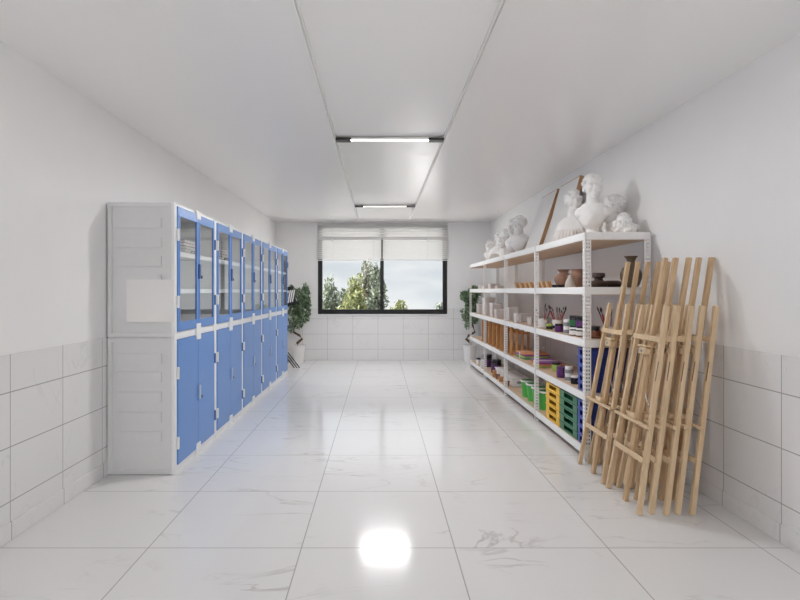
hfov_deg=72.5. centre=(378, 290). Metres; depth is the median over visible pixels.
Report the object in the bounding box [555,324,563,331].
paint jar
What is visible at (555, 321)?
cup
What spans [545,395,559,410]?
crate
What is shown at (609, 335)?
cup
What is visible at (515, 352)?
pack
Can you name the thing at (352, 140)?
diffuser
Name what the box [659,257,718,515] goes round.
easel
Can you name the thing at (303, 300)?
potted ficus
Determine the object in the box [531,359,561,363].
pack
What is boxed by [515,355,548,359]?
pack
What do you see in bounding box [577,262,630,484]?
easel
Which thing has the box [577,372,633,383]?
crate
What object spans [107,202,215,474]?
storage cabinet
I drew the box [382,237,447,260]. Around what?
blind
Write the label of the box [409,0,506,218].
track
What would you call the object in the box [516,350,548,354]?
pack
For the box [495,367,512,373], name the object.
tub
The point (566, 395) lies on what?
crate
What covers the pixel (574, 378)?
paint jar
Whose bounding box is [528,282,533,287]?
wooden block
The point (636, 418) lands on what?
easel
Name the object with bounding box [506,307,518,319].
plastic box
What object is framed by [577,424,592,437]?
crate
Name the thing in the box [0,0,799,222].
ceiling
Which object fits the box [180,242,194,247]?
book
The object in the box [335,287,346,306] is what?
tree
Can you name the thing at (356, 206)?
lamp
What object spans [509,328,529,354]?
wooden stand
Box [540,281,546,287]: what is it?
wooden block
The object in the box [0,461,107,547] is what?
baseboard
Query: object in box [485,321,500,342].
wooden stand
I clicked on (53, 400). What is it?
wall tiles
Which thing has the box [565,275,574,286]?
vase
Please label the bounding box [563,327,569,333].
paint jar
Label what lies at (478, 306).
plastic box
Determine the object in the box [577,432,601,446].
crate
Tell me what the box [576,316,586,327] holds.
paint jar
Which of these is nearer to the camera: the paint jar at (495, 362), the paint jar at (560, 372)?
the paint jar at (560, 372)
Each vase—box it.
[554,269,569,284]
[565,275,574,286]
[570,269,586,286]
[620,256,641,286]
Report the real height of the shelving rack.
1.800 m
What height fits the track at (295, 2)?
0.016 m
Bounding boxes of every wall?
[0,40,275,355]
[276,223,489,307]
[490,33,799,357]
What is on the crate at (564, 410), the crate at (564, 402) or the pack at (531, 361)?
the crate at (564, 402)
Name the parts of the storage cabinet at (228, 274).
solid door, glass door, solid door, glass door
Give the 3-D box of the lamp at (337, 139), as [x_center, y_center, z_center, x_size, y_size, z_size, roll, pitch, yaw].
[0.092,-1.292,4.680,0.924,0.022,0.080,0,0,0]
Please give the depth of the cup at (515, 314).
6.66 m
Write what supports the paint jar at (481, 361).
on the shelving rack
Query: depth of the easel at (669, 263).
3.99 m
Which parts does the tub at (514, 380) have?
lid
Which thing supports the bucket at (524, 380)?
on the shelving rack
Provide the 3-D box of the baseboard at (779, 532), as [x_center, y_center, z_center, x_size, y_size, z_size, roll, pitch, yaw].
[2.141,1.294,3.967,0.008,0.100,13.135,0,0,0]
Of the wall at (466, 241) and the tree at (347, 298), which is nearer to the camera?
the wall at (466, 241)
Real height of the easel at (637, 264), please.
1.558 m
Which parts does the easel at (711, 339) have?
leg, leg, leg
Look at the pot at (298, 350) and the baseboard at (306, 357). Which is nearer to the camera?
the pot at (298, 350)
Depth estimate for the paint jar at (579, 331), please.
4.59 m
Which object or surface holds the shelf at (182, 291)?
attached to the storage cabinet at (161, 298)
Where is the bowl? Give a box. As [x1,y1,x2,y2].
[607,281,621,285]
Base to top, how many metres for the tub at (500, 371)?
0.118 m
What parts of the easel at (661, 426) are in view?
leg, leg, leg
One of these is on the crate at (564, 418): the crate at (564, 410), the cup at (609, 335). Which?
the crate at (564, 410)
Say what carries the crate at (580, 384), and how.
on the shelving rack
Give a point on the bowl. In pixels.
(610, 283)
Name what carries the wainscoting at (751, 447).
attached to the wall at (717, 176)
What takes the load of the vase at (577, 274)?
on the shelving rack
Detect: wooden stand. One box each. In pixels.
[481,320,496,340]
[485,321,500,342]
[488,322,500,344]
[491,323,509,346]
[495,324,514,348]
[500,326,519,350]
[505,327,520,352]
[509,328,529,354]
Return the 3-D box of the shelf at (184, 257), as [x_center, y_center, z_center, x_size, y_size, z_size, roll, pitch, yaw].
[-1.726,-0.275,4.460,0.463,0.036,0.924,0,0,0]
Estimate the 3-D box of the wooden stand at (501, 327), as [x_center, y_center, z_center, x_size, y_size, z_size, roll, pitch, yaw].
[1.765,0.641,7.360,0.260,0.335,0.060,0,0,6]
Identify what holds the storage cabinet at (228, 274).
on the floor
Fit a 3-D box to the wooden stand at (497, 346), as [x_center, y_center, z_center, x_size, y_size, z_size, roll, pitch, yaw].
[1.765,0.641,7.630,0.260,0.335,0.060,0,0,-5]
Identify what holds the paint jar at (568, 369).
on the paint jar at (567, 376)
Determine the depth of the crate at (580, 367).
4.31 m
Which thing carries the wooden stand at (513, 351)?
on the shelving rack
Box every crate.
[545,381,559,395]
[545,388,559,402]
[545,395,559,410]
[545,402,559,418]
[545,410,559,426]
[559,388,577,405]
[559,396,577,413]
[559,404,577,422]
[559,412,577,430]
[559,420,577,439]
[577,347,637,357]
[577,355,636,366]
[577,364,634,374]
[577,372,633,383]
[577,381,631,392]
[577,398,627,410]
[577,407,616,419]
[577,415,604,426]
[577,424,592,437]
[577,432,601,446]
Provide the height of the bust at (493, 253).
0.474 m
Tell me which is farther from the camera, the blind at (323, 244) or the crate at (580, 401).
the blind at (323, 244)
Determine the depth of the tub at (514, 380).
6.99 m
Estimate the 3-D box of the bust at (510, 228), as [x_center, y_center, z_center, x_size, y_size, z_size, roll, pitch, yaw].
[1.861,-0.729,7.537,0.206,0.551,0.271,0,0,0]
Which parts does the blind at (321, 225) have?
rail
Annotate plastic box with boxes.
[476,304,481,312]
[482,298,494,314]
[488,284,499,288]
[489,303,501,316]
[494,309,503,317]
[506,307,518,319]
[518,313,533,320]
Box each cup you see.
[514,313,518,321]
[518,315,522,322]
[527,317,532,324]
[539,318,547,326]
[552,319,562,327]
[607,326,612,337]
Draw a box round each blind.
[317,222,447,237]
[317,237,381,260]
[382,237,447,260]
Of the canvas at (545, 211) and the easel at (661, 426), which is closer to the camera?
the easel at (661, 426)
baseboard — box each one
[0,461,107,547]
[288,355,482,359]
[492,356,799,554]
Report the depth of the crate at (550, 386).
5.21 m
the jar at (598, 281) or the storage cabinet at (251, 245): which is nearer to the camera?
the jar at (598, 281)
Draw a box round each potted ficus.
[287,282,311,362]
[459,285,481,362]
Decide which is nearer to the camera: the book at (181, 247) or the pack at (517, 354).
the book at (181, 247)
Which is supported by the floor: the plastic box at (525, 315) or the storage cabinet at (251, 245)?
the storage cabinet at (251, 245)
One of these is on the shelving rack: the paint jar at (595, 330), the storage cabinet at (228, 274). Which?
the paint jar at (595, 330)
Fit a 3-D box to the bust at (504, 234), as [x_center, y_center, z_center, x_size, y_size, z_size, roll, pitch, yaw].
[1.861,-0.681,7.978,0.281,0.455,0.227,0,0,-2]
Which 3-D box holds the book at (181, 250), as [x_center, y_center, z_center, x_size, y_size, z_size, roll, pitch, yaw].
[-1.701,-0.332,4.650,0.200,0.026,0.280,0,0,0]
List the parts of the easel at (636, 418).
leg, leg, leg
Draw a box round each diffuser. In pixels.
[351,139,428,141]
[363,206,406,206]
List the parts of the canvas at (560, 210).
stretcher frame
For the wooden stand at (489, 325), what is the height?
0.335 m
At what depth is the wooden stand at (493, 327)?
7.89 m
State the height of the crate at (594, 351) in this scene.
0.068 m
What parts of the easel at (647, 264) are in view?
leg, leg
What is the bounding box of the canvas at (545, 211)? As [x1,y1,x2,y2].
[525,189,558,248]
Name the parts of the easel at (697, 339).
leg, leg, leg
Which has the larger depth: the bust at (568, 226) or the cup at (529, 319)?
the cup at (529, 319)
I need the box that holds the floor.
[0,360,799,599]
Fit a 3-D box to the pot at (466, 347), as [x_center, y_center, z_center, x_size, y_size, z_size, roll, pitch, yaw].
[1.694,1.179,10.150,0.270,0.330,0.270,0,0,0]
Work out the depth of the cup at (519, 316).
6.62 m
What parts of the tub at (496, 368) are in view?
lid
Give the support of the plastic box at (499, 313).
on the shelving rack
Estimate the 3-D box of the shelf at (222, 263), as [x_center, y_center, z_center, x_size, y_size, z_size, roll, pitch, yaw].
[-1.726,-0.275,5.440,0.463,0.036,0.924,0,0,0]
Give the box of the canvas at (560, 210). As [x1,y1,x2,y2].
[545,175,583,242]
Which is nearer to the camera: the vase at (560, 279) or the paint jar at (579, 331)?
the paint jar at (579, 331)
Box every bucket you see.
[520,378,536,396]
[526,382,542,401]
[531,385,545,403]
[537,389,545,409]
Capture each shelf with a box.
[180,252,211,261]
[180,289,211,293]
[219,259,239,266]
[219,289,239,292]
[245,264,259,269]
[245,289,259,292]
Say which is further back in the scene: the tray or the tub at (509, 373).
the tub at (509, 373)
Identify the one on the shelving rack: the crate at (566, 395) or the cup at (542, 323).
the cup at (542, 323)
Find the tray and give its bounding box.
[589,286,620,286]
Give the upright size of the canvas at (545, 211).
0.728 m
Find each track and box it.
[292,0,358,218]
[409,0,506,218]
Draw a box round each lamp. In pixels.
[336,138,443,141]
[355,205,414,207]
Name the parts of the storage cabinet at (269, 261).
solid door, glass door, solid door, glass door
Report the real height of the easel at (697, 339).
1.559 m
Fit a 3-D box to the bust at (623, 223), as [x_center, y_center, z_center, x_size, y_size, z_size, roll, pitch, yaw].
[1.989,-0.538,4.419,0.203,0.191,0.173,0,0,38]
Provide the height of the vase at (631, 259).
0.245 m
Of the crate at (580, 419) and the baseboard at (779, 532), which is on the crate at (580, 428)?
the crate at (580, 419)
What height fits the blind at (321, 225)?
0.305 m
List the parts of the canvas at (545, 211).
stretcher frame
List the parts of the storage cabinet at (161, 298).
panel, solid door, glass door, handle, handle, solid door, glass door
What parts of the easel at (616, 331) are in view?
leg, leg, leg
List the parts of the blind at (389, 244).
rail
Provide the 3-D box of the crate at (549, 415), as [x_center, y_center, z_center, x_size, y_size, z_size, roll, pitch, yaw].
[1.847,1.200,5.138,0.437,0.070,0.403,0,0,0]
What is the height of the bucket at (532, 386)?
0.196 m
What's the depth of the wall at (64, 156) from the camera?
3.45 m
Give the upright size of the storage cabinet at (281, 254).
1.993 m
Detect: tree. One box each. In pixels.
[323,274,339,308]
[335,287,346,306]
[336,292,355,308]
[343,273,367,308]
[358,259,379,307]
[365,261,389,308]
[390,299,407,308]
[435,302,441,308]
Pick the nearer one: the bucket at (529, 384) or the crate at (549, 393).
the crate at (549, 393)
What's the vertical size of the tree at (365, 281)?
7.848 m
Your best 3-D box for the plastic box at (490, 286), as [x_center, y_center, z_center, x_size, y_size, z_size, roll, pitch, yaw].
[1.780,-0.064,8.436,0.159,0.080,0.212,0,0,0]
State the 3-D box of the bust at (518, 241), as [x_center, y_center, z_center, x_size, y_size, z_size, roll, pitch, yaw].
[1.820,-0.715,7.060,0.250,0.524,0.205,0,0,4]
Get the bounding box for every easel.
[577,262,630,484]
[588,262,640,483]
[598,262,650,481]
[605,257,669,514]
[609,261,661,463]
[616,257,680,514]
[620,261,672,483]
[631,257,694,515]
[649,257,705,514]
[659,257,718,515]
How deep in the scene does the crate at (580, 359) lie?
4.31 m
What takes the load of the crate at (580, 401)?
on the crate at (580, 411)
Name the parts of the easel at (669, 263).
leg, leg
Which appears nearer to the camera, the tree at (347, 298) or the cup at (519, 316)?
the cup at (519, 316)
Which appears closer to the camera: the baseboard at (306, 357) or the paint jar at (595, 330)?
the paint jar at (595, 330)
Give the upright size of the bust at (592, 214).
0.546 m
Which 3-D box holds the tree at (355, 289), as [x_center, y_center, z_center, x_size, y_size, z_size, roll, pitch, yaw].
[-1.010,2.812,21.963,1.718,7.070,1.648,0,0,-18]
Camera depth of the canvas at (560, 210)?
6.03 m
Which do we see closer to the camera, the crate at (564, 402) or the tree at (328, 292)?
the crate at (564, 402)
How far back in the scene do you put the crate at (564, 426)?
4.75 m
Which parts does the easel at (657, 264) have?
leg, leg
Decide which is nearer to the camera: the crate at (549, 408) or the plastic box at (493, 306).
the crate at (549, 408)
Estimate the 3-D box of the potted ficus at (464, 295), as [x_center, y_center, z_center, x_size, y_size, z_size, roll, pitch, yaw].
[1.724,0.615,10.149,0.461,1.458,0.536,0,0,3]
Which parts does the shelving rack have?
post, shelf, shelf, shelf, post, shelf, shelf, shelf, shelf, post, shelf, post, shelf, shelf, post, shelf, shelf, shelf, shelf, post, shelf, post, shelf, shelf, post, shelf, post, shelf, shelf, post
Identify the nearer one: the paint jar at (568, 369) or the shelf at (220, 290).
the paint jar at (568, 369)
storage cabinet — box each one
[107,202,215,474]
[215,220,242,437]
[242,231,261,413]
[262,240,276,394]
[276,246,287,382]
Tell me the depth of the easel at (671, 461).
3.31 m
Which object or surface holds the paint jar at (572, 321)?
on the paint jar at (572, 331)
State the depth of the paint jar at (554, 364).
5.45 m
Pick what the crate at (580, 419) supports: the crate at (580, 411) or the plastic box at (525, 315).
the crate at (580, 411)
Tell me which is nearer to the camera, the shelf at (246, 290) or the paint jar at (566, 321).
the paint jar at (566, 321)
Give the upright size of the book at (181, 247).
0.026 m
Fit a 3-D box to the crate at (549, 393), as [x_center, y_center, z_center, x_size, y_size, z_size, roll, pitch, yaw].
[1.847,0.989,5.138,0.437,0.070,0.403,0,0,0]
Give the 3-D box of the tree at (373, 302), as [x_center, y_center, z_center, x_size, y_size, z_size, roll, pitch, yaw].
[-0.126,2.504,23.964,1.407,7.685,1.418,0,0,39]
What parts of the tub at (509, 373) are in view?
lid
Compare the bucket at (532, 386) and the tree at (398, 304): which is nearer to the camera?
the bucket at (532, 386)
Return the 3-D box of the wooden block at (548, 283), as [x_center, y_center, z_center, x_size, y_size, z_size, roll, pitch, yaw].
[1.678,-0.059,5.387,0.067,0.070,0.044,0,0,0]
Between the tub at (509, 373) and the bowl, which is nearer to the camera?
the bowl
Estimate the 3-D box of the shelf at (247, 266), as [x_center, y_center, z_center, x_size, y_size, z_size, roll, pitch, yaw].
[-1.726,-0.275,6.420,0.463,0.036,0.924,0,0,0]
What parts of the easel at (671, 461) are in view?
leg, leg, leg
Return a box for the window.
[317,229,447,315]
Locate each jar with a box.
[480,360,483,367]
[483,354,491,366]
[491,359,501,372]
[546,324,552,329]
[552,362,559,370]
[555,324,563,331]
[556,366,564,377]
[563,319,568,326]
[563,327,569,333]
[565,366,572,373]
[565,374,572,381]
[569,315,578,326]
[569,327,575,335]
[571,375,577,383]
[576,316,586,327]
[576,328,586,336]
[589,273,607,285]
[591,326,599,338]
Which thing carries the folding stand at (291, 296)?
on the floor
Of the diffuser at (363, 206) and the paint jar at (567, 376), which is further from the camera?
the diffuser at (363, 206)
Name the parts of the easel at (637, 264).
leg, leg, leg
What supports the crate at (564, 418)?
on the crate at (564, 426)
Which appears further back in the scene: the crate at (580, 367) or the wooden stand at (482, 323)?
the wooden stand at (482, 323)
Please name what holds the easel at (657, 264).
on the floor
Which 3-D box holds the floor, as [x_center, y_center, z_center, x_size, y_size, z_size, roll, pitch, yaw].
[0.080,1.419,3.970,4.540,0.150,13.540,0,0,0]
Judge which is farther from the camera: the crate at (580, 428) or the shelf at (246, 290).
the shelf at (246, 290)
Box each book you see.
[180,239,194,244]
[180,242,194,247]
[180,246,194,250]
[180,249,192,252]
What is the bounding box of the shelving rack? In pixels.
[470,232,650,462]
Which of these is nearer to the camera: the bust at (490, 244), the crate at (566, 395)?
the crate at (566, 395)
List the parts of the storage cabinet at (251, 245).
solid door, glass door, solid door, glass door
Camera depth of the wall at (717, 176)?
3.41 m
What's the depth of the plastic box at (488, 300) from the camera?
8.73 m
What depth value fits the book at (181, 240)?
4.58 m
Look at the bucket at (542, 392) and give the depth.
5.62 m
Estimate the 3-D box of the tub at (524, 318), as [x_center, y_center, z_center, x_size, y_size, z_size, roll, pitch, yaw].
[1.860,0.346,6.943,0.200,0.086,0.200,0,0,0]
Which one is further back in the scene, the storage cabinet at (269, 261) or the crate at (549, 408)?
the storage cabinet at (269, 261)
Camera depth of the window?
10.53 m
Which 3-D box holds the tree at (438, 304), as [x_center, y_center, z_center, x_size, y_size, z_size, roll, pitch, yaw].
[3.465,3.459,29.977,1.773,5.777,1.961,0,0,5]
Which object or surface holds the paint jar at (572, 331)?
on the shelving rack
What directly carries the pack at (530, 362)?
on the shelving rack
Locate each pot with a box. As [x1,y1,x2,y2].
[291,344,304,362]
[463,344,476,362]
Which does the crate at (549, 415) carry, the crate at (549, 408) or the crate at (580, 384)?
the crate at (549, 408)
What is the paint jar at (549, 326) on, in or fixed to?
on the shelving rack
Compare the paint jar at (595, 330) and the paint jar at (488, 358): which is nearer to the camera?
the paint jar at (595, 330)
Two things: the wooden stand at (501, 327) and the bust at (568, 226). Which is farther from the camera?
the wooden stand at (501, 327)
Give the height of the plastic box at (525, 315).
0.100 m
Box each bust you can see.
[484,240,493,259]
[489,231,500,258]
[497,228,509,255]
[505,218,514,252]
[509,215,528,251]
[552,189,585,240]
[574,173,610,231]
[602,194,626,231]
[611,212,638,231]
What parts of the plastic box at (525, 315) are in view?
lid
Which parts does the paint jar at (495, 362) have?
lid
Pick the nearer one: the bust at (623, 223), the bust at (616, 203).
the bust at (623, 223)
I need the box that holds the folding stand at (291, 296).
[288,286,299,367]
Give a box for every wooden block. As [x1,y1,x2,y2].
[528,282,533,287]
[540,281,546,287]
[545,281,552,287]
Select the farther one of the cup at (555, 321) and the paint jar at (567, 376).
the cup at (555, 321)
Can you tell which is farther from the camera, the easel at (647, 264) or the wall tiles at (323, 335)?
the wall tiles at (323, 335)
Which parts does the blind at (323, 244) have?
rail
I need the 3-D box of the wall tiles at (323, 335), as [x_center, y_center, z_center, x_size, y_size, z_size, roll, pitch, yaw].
[0.080,0.844,10.537,4.130,1.000,0.005,0,0,0]
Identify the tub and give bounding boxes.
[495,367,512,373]
[499,370,516,379]
[503,372,522,380]
[508,375,527,386]
[522,315,533,320]
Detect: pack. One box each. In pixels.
[515,352,549,356]
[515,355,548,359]
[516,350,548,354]
[517,354,547,357]
[529,360,563,365]
[530,362,551,367]
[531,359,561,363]
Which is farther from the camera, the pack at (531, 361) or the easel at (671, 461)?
the pack at (531, 361)
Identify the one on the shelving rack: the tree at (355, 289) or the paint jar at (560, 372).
the paint jar at (560, 372)
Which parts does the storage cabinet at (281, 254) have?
solid door, glass door, solid door, glass door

